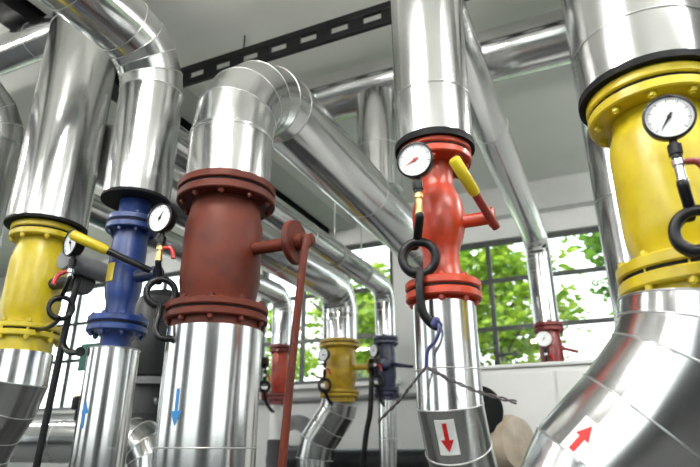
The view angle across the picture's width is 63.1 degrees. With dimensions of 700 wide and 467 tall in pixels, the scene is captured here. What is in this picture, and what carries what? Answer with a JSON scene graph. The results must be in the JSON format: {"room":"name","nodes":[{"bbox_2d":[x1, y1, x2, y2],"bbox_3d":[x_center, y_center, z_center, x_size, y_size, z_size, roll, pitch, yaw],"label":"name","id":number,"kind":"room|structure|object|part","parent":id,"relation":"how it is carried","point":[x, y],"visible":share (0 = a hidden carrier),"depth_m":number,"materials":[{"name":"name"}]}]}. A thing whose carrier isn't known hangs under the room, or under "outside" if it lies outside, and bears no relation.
{"room":"mechanical room","nodes":[
{"label":"mechanical room","id":0,"kind":"room"},
{"bbox_2d":[143,203,177,341],"bbox_3d":[-0.631,0.127,1.897,0.130,0.479,0.100,6,-22,-15],"label":"pressure gauge","id":1,"kind":"object","parent":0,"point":[162,218],"visible":0.92,"depth_m":1.91,"materials":[{"name":"black metal"}]},
{"bbox_3d":[-0.614,0.063,1.923,0.058,0.047,0.016,0,-21,1],"label":"cock handle","id":2,"kind":"part","parent":1,"relation":"part of","materials":[{"name":"red plastic"}]},
{"bbox_2d":[0,0,588,277],"bbox_3d":[-2.680,-1.719,3.418,12.400,0.200,9.900,-9,-23,23],"label":"ceiling","id":3,"kind":"structure","parent":0,"point":[540,109],"depth_m":4.25,"materials":[{"name":"white paint"}]},
{"bbox_2d":[181,0,468,87],"bbox_3d":[1.036,-1.544,3.205,5.110,0.277,0.032,-9,-23,23],"label":"channel","id":4,"kind":"object","parent":3,"relation":"hanging from","point":[355,20],"visible":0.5,"depth_m":3.75,"materials":[{"name":"black metal"}]},
{"bbox_3d":[1.027,-1.539,3.207,5.090,0.052,0.032,-9,-23,23],"label":"rail","id":5,"kind":"part","parent":4,"relation":"part of","materials":[{"name":"black metal"}]},
{"bbox_2d":[325,202,346,266],"bbox_3d":[-0.108,-0.479,4.252,0.182,1.515,0.028,-9,-23,23],"label":"hanger","id":6,"kind":"object","parent":3,"relation":"hanging from","point":[345,255],"visible":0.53,"depth_m":4.00,"materials":[{"name":"metal"}]},
{"bbox_3d":[-0.108,-0.562,4.284,0.011,1.339,0.011,-1,-21,2],"label":"rod","id":7,"kind":"part","parent":6,"relation":"part of","materials":[{"name":"metal"}]},
{"bbox_2d":[352,224,372,283],"bbox_3d":[0.089,-0.323,4.661,0.182,1.515,0.028,-9,-23,23],"label":"hanger","id":8,"kind":"object","parent":3,"relation":"hanging from","point":[371,274],"visible":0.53,"depth_m":4.40,"materials":[{"name":"metal"}]},
{"bbox_3d":[0.089,-0.405,4.692,0.011,1.339,0.011,-1,-21,2],"label":"rod","id":9,"kind":"part","parent":8,"relation":"part of","materials":[{"name":"metal"}]},
{"bbox_2d":[0,205,597,466],"bbox_3d":[-0.692,1.887,6.772,12.000,4.130,0.200,-9,-23,23],"label":"wall","id":10,"kind":"structure","parent":0,"point":[409,434],"depth_m":6.29,"materials":[{"name":"white paint"}]},
{"bbox_2d":[52,283,104,407],"bbox_3d":[-4.448,1.730,8.594,2.000,1.830,0.050,-9,-23,23],"label":"window","id":11,"kind":"structure","parent":10,"relation":"in","point":[76,323],"depth_m":8.47,"materials":[{"name":"paint"}]},
{"bbox_2d":[0,0,328,233],"bbox_3d":[-2.290,-1.583,3.172,0.180,0.229,9.490,-9,-23,23],"label":"trim","id":12,"kind":"structure","parent":10,"relation":"attached to","point":[13,13],"depth_m":3.58,"materials":[{"name":"black metal"}]},
{"bbox_2d":[163,272,179,288],"bbox_3d":[-2.327,1.304,7.736,1.850,1.650,0.050,-9,-23,23],"label":"window","id":13,"kind":"structure","parent":10,"relation":"in","point":[174,274],"depth_m":8.08,"materials":[{"name":"paint"}]},
{"bbox_2d":[28,0,354,231],"bbox_3d":[-2.016,-1.664,3.071,0.300,0.149,9.490,-9,-23,23],"label":"trim","id":14,"kind":"structure","parent":10,"relation":"attached to","point":[285,177],"depth_m":5.95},
{"bbox_2d":[37,380,400,414],"bbox_3d":[-1.169,1.926,6.810,9.410,0.285,0.098,-9,-23,23],"label":"trim","id":15,"kind":"structure","parent":10,"relation":"attached to","point":[398,382],"depth_m":6.51,"materials":[{"name":"metal"}]},
{"bbox_2d":[38,393,415,410],"bbox_3d":[-2.083,2.195,7.153,7.880,0.148,0.089,-9,-23,23],"label":"conduit","id":16,"kind":"object","parent":10,"relation":"attached to","point":[407,395],"visible":0.02,"depth_m":6.46,"materials":[{"name":"grey metal"}]},
{"bbox_2d":[260,241,392,386],"bbox_3d":[-0.298,0.977,6.885,1.800,1.650,0.050,-9,-23,23],"label":"window","id":17,"kind":"structure","parent":10,"relation":"in","point":[302,341],"depth_m":6.87,"materials":[{"name":"paint"}]},
{"bbox_2d":[408,172,593,219],"bbox_3d":[2.517,-0.470,5.932,4.790,0.329,0.139,-9,-23,23],"label":"trim","id":18,"kind":"structure","parent":10,"relation":"attached to","point":[572,191],"depth_m":6.03,"materials":[{"name":"white paint"}]},
{"bbox_2d":[460,226,613,365],"bbox_3d":[2.042,0.653,5.845,2.320,1.390,0.115,-9,-23,23],"label":"window","id":19,"kind":"structure","parent":10,"relation":"in","point":[486,245],"depth_m":5.98,"materials":[{"name":"paint"}]},
{"bbox_3d":[-2.680,2.300,1.875,12.000,0.150,9.500,-9,-23,23],"label":"floor","id":20,"kind":"structure","parent":0,"visible":0},
{"bbox_2d":[0,81,23,247],"bbox_3d":[-2.291,-0.106,1.566,0.390,4.120,2.771,-10,-23,24],"label":"pipe","id":21,"kind":"object","parent":20,"relation":"on","point":[11,125],"visible":0.88,"depth_m":2.78,"materials":[{"name":"metal"}]},
{"bbox_2d":[0,349,53,466],"bbox_3d":[-1.407,1.318,1.991,0.456,1.766,0.374,-9,-23,23],"label":"drain pipe","id":22,"kind":"object","parent":20,"relation":"on","point":[24,374],"visible":1,"depth_m":2.15,"materials":[{"name":"metal"}]},
{"bbox_2d":[0,218,107,466],"bbox_3d":[-1.175,1.034,1.989,0.558,2.296,0.268,-9,-23,23],"label":"valve","id":23,"kind":"object","parent":20,"relation":"on","point":[37,256],"visible":0.89,"depth_m":2.26,"materials":[{"name":"yellow metal"}]},
{"bbox_3d":[-1.089,1.113,1.875,0.115,2.067,0.054,-9,-23,23],"label":"drain rod","id":24,"kind":"part","parent":23,"relation":"part of","materials":[{"name":"black ceramic"}]},
{"bbox_2d":[3,12,115,234],"bbox_3d":[-1.307,-0.870,2.784,0.325,1.830,0.325,-9,-23,23],"label":"riser pipe","id":25,"kind":"object","parent":23,"relation":"on","point":[55,179],"visible":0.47,"depth_m":2.50,"materials":[{"name":"metal"}]},
{"bbox_2d":[34,229,84,331],"bbox_3d":[-1.086,0.186,2.160,0.103,0.343,0.352,14,-25,-31],"label":"pressure gauge","id":26,"kind":"object","parent":23,"relation":"attached to","point":[71,248],"visible":0.92,"depth_m":2.08,"materials":[{"name":"black metal"}]},
{"bbox_3d":[-1.040,0.157,2.054,0.057,0.064,0.016,10,-23,-24],"label":"cock handle","id":27,"kind":"part","parent":26,"relation":"part of","materials":[{"name":"red plastic"}]},
{"bbox_3d":[-1.012,0.421,2.069,0.138,0.061,0.034,-15,-26,34],"label":"drain lever","id":28,"kind":"part","parent":23,"relation":"part of","materials":[{"name":"black metal"}]},
{"bbox_2d":[9,396,155,466],"bbox_3d":[-1.441,1.669,2.789,1.275,1.682,0.230,-9,-23,23],"label":"pipe","id":29,"kind":"object","parent":20,"relation":"on","point":[59,439],"visible":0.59,"depth_m":2.92,"materials":[{"name":"metal"}]},
{"bbox_3d":[-1.471,0.946,3.081,0.072,0.122,0.072,-9,-23,23],"label":"knob","id":30,"kind":"part","parent":29,"relation":"part of","materials":[{"name":"black plastic"}]},
{"bbox_2d":[69,345,140,466],"bbox_3d":[-0.856,1.238,1.757,0.316,1.748,0.316,-9,-23,23],"label":"pipe","id":31,"kind":"object","parent":20,"relation":"on","point":[103,420],"visible":1,"depth_m":1.94,"materials":[{"name":"metal"}]},
{"bbox_2d":[69,197,163,346],"bbox_3d":[-0.879,0.114,2.163,0.339,0.647,0.242,7,-22,-18],"label":"valve","id":32,"kind":"object","parent":31,"relation":"on","point":[118,324],"visible":0.88,"depth_m":2.10,"materials":[{"name":"blue metal"}]},
{"bbox_3d":[-0.890,0.143,2.116,0.040,0.070,0.006,-12,-24,29],"label":"rating plate","id":33,"kind":"part","parent":32,"relation":"part of","materials":[{"name":"yellow metal"}]},
{"bbox_2d":[39,0,183,210],"bbox_3d":[-1.358,-1.357,1.556,0.265,1.790,2.714,-9,-23,23],"label":"pipe","id":34,"kind":"object","parent":32,"relation":"on","point":[141,159],"visible":0.98,"depth_m":2.27,"materials":[{"name":"metal"}]},
{"bbox_3d":[-0.848,0.078,2.073,0.319,0.141,0.028,7,-22,-18],"label":"lever","id":35,"kind":"part","parent":32,"relation":"part of","materials":[{"name":"black metal"}]},
{"bbox_2d":[72,289,179,422],"bbox_3d":[-1.394,1.531,3.430,0.784,2.400,0.380,-9,-23,23],"label":"tank","id":36,"kind":"object","parent":20,"relation":"on","point":[151,357],"visible":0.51,"depth_m":3.46,"materials":[{"name":"grey metal"}]},
{"bbox_3d":[-1.605,0.790,3.683,0.380,0.175,0.017,-9,-23,23],"label":"box lid","id":37,"kind":"part","parent":36,"relation":"part of","materials":[{"name":"green metal"}]},
{"bbox_2d":[152,396,158,404],"bbox_3d":[-1.143,0.988,3.360,0.041,0.053,0.132,9,-23,-22],"label":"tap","id":38,"kind":"object","parent":36,"relation":"on","point":[155,399],"depth_m":3.32,"materials":[{"name":"metal"}]},
{"bbox_2d":[151,322,262,466],"bbox_3d":[-0.450,1.159,1.592,0.452,1.776,0.452,-9,-23,23],"label":"pipe","id":39,"kind":"object","parent":20,"relation":"on","point":[208,406],"visible":1,"depth_m":1.71,"materials":[{"name":"metal"}]},
{"bbox_2d":[164,167,315,466],"bbox_3d":[-0.364,0.899,1.651,0.540,2.306,0.352,-9,-23,23],"label":"valve","id":40,"kind":"object","parent":39,"relation":"on","point":[223,245],"visible":0.91,"depth_m":1.89,"materials":[{"name":"red metal"}]},
{"bbox_3d":[-0.202,0.970,1.498,0.152,2.065,0.057,-1,-21,2],"label":"drain rod","id":41,"kind":"part","parent":40,"relation":"part of","materials":[{"name":"red metal"}]},
{"bbox_2d":[185,60,422,268],"bbox_3d":[0.144,1.061,3.046,0.316,3.002,3.215,-9,-23,23],"label":"pipe","id":42,"kind":"object","parent":40,"relation":"on","point":[250,109],"visible":0.56,"depth_m":2.43,"materials":[{"name":"metal"}]},
{"bbox_2d":[357,86,402,194],"bbox_3d":[0.194,-0.598,3.800,0.301,0.700,0.301,-9,-23,23],"label":"pipe","id":43,"kind":"object","parent":42,"relation":"on","point":[375,109],"visible":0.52,"depth_m":3.69,"materials":[{"name":"metal"}]},
{"bbox_2d":[266,405,282,466],"bbox_3d":[-0.632,2.306,4.586,0.132,1.781,0.132,-9,-23,23],"label":"pipe","id":44,"kind":"object","parent":20,"relation":"on","point":[275,421],"visible":0.8,"depth_m":4.77,"materials":[{"name":"silver metal"}]},
{"bbox_2d":[260,357,273,412],"bbox_3d":[-0.709,1.290,4.867,0.106,0.466,0.176,-9,-23,23],"label":"pressure gauge","id":45,"kind":"object","parent":44,"relation":"attached to","point":[265,361],"visible":0.92,"depth_m":4.83,"materials":[{"name":"black metal"}]},
{"bbox_2d":[261,343,289,404],"bbox_3d":[-0.637,1.235,5.000,0.256,0.518,0.204,-9,-23,23],"label":"valve","id":46,"kind":"object","parent":44,"relation":"on","point":[280,352],"visible":0.85,"depth_m":4.93,"materials":[{"name":"red metal"}]},
{"bbox_2d":[89,193,291,344],"bbox_3d":[-1.157,0.314,4.048,0.180,0.545,2.830,-9,-23,23],"label":"pipe","id":47,"kind":"object","parent":46,"relation":"attached to","point":[277,294],"visible":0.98,"depth_m":4.90,"materials":[{"name":"metal"}]},
{"bbox_2d":[288,414,310,448],"bbox_3d":[-0.457,2.597,5.287,0.434,1.740,0.650,-6,-22,15],"label":"pump","id":48,"kind":"object","parent":20,"relation":"on","point":[298,423],"visible":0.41,"depth_m":5.29,"materials":[{"name":"grey metal"}]},
{"bbox_2d":[296,398,356,466],"bbox_3d":[-0.218,2.219,4.420,0.584,1.824,0.436,-9,-23,23],"label":"drain pipe","id":49,"kind":"object","parent":20,"relation":"on","point":[319,440],"visible":0.96,"depth_m":4.52,"materials":[{"name":"metal"}]},
{"bbox_2d":[317,348,332,404],"bbox_3d":[-0.188,1.155,4.588,0.117,0.447,0.155,-9,-23,23],"label":"pressure gauge","id":50,"kind":"object","parent":49,"relation":"attached to","point":[324,354],"visible":1,"depth_m":4.55,"materials":[{"name":"black metal"}]},
{"bbox_2d":[320,337,374,466],"bbox_3d":[-0.009,1.965,4.417,0.505,2.300,0.340,-9,-23,23],"label":"valve","id":51,"kind":"object","parent":20,"relation":"on","point":[341,363],"visible":0.84,"depth_m":4.64,"materials":[{"name":"yellow metal"}]},
{"bbox_2d":[96,124,357,338],"bbox_3d":[-0.607,0.219,3.880,0.305,0.602,2.853,-9,-23,23],"label":"pipe","id":52,"kind":"object","parent":51,"relation":"attached to","point":[335,292],"visible":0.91,"depth_m":4.42,"materials":[{"name":"metal"}]},
{"bbox_3d":[0.095,2.050,4.291,0.230,2.051,0.072,-9,-23,23],"label":"drain rod","id":53,"kind":"part","parent":51,"relation":"part of","materials":[{"name":"black ceramic"}]},
{"bbox_2d":[286,449,428,466],"bbox_3d":[0.036,2.489,4.570,1.637,1.427,0.174,-9,-23,23],"label":"pipe","id":54,"kind":"object","parent":20,"relation":"on","point":[342,457],"visible":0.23,"depth_m":4.69,"materials":[{"name":"black metal"}]},
{"bbox_2d":[378,400,397,466],"bbox_3d":[0.294,2.157,4.197,0.149,1.781,0.149,-9,-23,23],"label":"pipe","id":55,"kind":"object","parent":20,"relation":"on","point":[388,448],"visible":0.99,"depth_m":4.37,"materials":[{"name":"metal"}]},
{"bbox_2d":[373,334,412,400],"bbox_3d":[0.322,1.058,4.539,0.220,0.518,0.367,9,-23,-23],"label":"valve","id":56,"kind":"object","parent":55,"relation":"on","point":[387,344],"visible":0.91,"depth_m":4.52,"materials":[{"name":"blue metal"}]},
{"bbox_2d":[175,125,395,335],"bbox_3d":[-0.249,0.185,3.659,0.175,0.507,2.828,-9,-23,23],"label":"pipe","id":57,"kind":"object","parent":56,"relation":"on","point":[328,249],"visible":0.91,"depth_m":3.94,"materials":[{"name":"metal"}]},
{"bbox_2d":[369,344,384,406],"bbox_3d":[0.231,1.114,4.481,0.143,0.484,0.105,8,-23,-21],"label":"pressure gauge","id":58,"kind":"object","parent":56,"relation":"attached to","point":[374,350],"visible":1,"depth_m":4.48,"materials":[{"name":"black metal"}]},
{"bbox_3d":[0.400,1.033,4.480,0.209,0.067,0.040,-16,-26,35],"label":"lever","id":59,"kind":"part","parent":56,"relation":"part of","materials":[{"name":"blue metal"}]},
{"bbox_2d":[413,298,497,466],"bbox_3d":[0.326,1.079,1.395,0.316,1.786,0.428,-9,-23,23],"label":"drain pipe","id":60,"kind":"object","parent":20,"relation":"on","point":[452,417],"visible":0.95,"depth_m":1.47,"materials":[{"name":"metal"}]},
{"bbox_2d":[400,135,499,309],"bbox_3d":[0.287,-0.035,1.676,0.224,0.502,0.294,15,-26,-35],"label":"valve","id":61,"kind":"object","parent":60,"relation":"on","point":[446,221],"visible":0.68,"depth_m":1.63,"materials":[{"name":"red metal"}]},
{"bbox_2d":[397,142,439,330],"bbox_3d":[0.187,0.004,1.571,0.136,0.519,0.114,-9,-23,23],"label":"pressure gauge","id":62,"kind":"object","parent":61,"relation":"attached to","point":[415,160],"visible":0.98,"depth_m":1.57,"materials":[{"name":"black metal"}]},
{"bbox_2d":[378,316,516,422],"bbox_3d":[0.232,0.336,1.436,0.384,0.262,0.037,-16,-26,35],"label":"wire","id":63,"kind":"object","parent":62,"relation":"hanging from","point":[435,323],"visible":1,"depth_m":1.47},
{"bbox_2d":[391,0,474,159],"bbox_3d":[0.266,-1.115,2.120,0.249,1.849,0.249,-9,-23,23],"label":"riser pipe","id":64,"kind":"object","parent":61,"relation":"on","point":[432,96],"visible":0.73,"depth_m":1.78,"materials":[{"name":"metal"}]},
{"bbox_3d":[0.371,-0.085,1.608,0.153,0.128,0.025,19,-28,-41],"label":"lever","id":65,"kind":"part","parent":61,"relation":"part of","materials":[{"name":"red metal"}]},
{"bbox_2d":[482,386,533,466],"bbox_3d":[0.770,1.647,2.793,0.381,1.727,0.438,-9,-23,23],"label":"motor","id":66,"kind":"object","parent":20,"relation":"on","point":[511,436],"visible":0.34,"depth_m":2.92,"materials":[{"name":"beige metal"}]},
{"bbox_2d":[481,359,594,433],"bbox_3d":[1.610,1.706,3.209,1.950,1.915,0.490,-9,-23,23],"label":"wall","id":67,"kind":"structure","parent":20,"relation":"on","point":[537,388],"depth_m":3.45,"materials":[{"name":"white paint"}]},
{"bbox_3d":[0.938,1.690,3.259,0.620,1.740,0.014,-9,-23,23],"label":"door","id":68,"kind":"part","parent":67,"relation":"part of","materials":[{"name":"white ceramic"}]},
{"bbox_3d":[1.522,1.596,3.014,0.620,1.740,0.014,-9,-23,23],"label":"door","id":69,"kind":"part","parent":67,"relation":"part of","materials":[{"name":"white paint"}]},
{"bbox_2d":[560,0,632,324],"bbox_3d":[1.129,0.160,2.272,0.201,4.129,0.201,-9,-23,23],"label":"riser pipe","id":70,"kind":"object","parent":20,"relation":"on","point":[614,249],"visible":0.17,"depth_m":2.32,"materials":[{"name":"metal"}]},
{"bbox_2d":[520,288,699,466],"bbox_3d":[0.640,0.994,1.131,0.736,1.755,0.476,-9,-23,23],"label":"drain pipe","id":71,"kind":"object","parent":20,"relation":"on","point":[637,404],"visible":1,"depth_m":1.22,"materials":[{"name":"metal"}]},
{"bbox_2d":[586,60,699,296],"bbox_3d":[0.827,-0.095,1.459,0.338,0.587,0.338,-9,-23,23],"label":"valve","id":72,"kind":"object","parent":71,"relation":"on","point":[643,174],"visible":0.71,"depth_m":1.40,"materials":[{"name":"yellow metal"}]},
{"bbox_2d":[561,0,699,126],"bbox_3d":[0.827,-1.219,1.890,0.373,1.820,0.373,-9,-23,23],"label":"riser pipe","id":73,"kind":"object","parent":72,"relation":"on","point":[608,40],"visible":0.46,"depth_m":1.47,"materials":[{"name":"metal"}]},
{"bbox_2d":[642,94,699,258],"bbox_3d":[0.737,-0.073,1.242,0.126,0.451,0.157,-9,-23,23],"label":"pressure gauge","id":74,"kind":"object","parent":72,"relation":"attached to","point":[669,117],"visible":1,"depth_m":1.23,"materials":[{"name":"black metal"}]},
{"bbox_3d":[0.734,-0.140,1.214,0.058,0.049,0.016,-7,-22,17],"label":"cock handle","id":75,"kind":"part","parent":74,"relation":"part of","materials":[{"name":"red metal"}]},
{"bbox_3d":[1.462,1.969,3.708,0.140,1.781,0.140,-9,-23,23],"label":"pipe","id":76,"kind":"object","parent":20,"relation":"on","visible":0},
{"bbox_2d":[533,319,578,361],"bbox_3d":[1.498,0.891,4.104,0.297,0.518,0.216,-9,-23,23],"label":"valve","id":77,"kind":"object","parent":76,"relation":"on","point":[554,328],"visible":0.45,"depth_m":4.10,"materials":[{"name":"red metal"}]},
{"bbox_2d":[461,0,558,323],"bbox_3d":[0.914,-0.117,3.231,0.189,0.764,2.815,-9,-23,23],"label":"pipe","id":78,"kind":"object","parent":77,"relation":"attached to","point":[492,133],"visible":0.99,"depth_m":3.22,"materials":[{"name":"metal"}]},
{"bbox_2d":[536,331,554,361],"bbox_3d":[1.396,0.840,4.059,0.110,0.276,0.080,-9,-23,23],"label":"pressure gauge","id":79,"kind":"object","parent":77,"relation":"attached to","point":[543,338],"visible":0.89,"depth_m":4.05,"materials":[{"name":"white metal"}]},
{"bbox_3d":[1.557,0.825,4.048,0.128,0.062,0.024,-11,-24,27],"label":"lever","id":80,"kind":"part","parent":77,"relation":"part of","materials":[{"name":"red metal"}]},
{"bbox_3d":[2.884,-0.594,0.308,0.200,4.130,9.900,-9,-23,23],"label":"wall","id":81,"kind":"structure","parent":0,"visible":0},
{"bbox_2d":[302,8,570,121],"bbox_3d":[1.583,-1.258,3.420,4.340,0.345,0.345,-9,-23,23],"label":"pipe","id":82,"kind":"object","parent":81,"relation":"attached to","point":[537,43],"visible":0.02,"depth_m":3.55,"materials":[{"name":"metal"}]},
{"label":"outside","id":83,"kind":"structure","parent":0,"visible":0},
{"bbox_3d":[5.933,10.783,23.068,70.000,0.200,38.800,-9,-23,23],"label":"ground","id":84,"kind":"structure","parent":83,"visible":0},
{"bbox_2d":[266,301,322,381],"bbox_3d":[-1.869,3.964,12.529,2.554,5.034,2.400,4,-21,-11],"label":"tree","id":85,"kind":"object","parent":84,"relation":"on","point":[270,312],"visible":0.06,"depth_m":12.61,"materials":[{"name":"green plant"}]},
{"bbox_2d":[296,256,389,378],"bbox_3d":[0.303,2.937,10.362,2.654,5.398,2.863,14,-25,-32],"label":"tree","id":86,"kind":"object","parent":84,"relation":"on","point":[365,301],"visible":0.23,"depth_m":10.68,"materials":[{"name":"green plant"}]},
{"bbox_2d":[477,264,514,363],"bbox_3d":[2.873,3.688,13.754,3.082,6.425,3.221,-9,-23,23],"label":"tree","id":87,"kind":"object","parent":84,"relation":"on","point":[477,264],"visible":0.02,"depth_m":14.11,"materials":[{"name":"green plant"}]},
{"bbox_2d":[459,244,593,364],"bbox_3d":[2.422,2.347,9.289,2.689,5.731,2.936,4,-21,-10],"label":"tree","id":88,"kind":"object","parent":84,"relation":"on","point":[506,262],"visible":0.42,"depth_m":9.13,"materials":[{"name":"green plant"}]},
{"bbox_2d":[560,232,612,315],"bbox_3d":[5.337,2.333,10.086,2.573,6.326,2.761,8,-22,-20],"label":"tree","id":89,"kind":"object","parent":84,"relation":"on","point":[592,243],"visible":0.1,"depth_m":11.12,"materials":[{"name":"green plant"}]},
{"bbox_3d":[-8.244,1.198,4.977,0.200,4.130,9.900,-9,-23,23],"label":"wall","id":90,"kind":"structure","parent":0,"visible":0},
{"bbox_2d":[0,13,52,75],"bbox_3d":[-4.590,-0.768,4.654,7.270,0.229,0.229,-9,-23,23],"label":"pipe","id":91,"kind":"object","parent":90,"relation":"attached to","point":[22,46],"visible":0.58,"depth_m":3.47,"materials":[{"name":"metal"}]}
]}

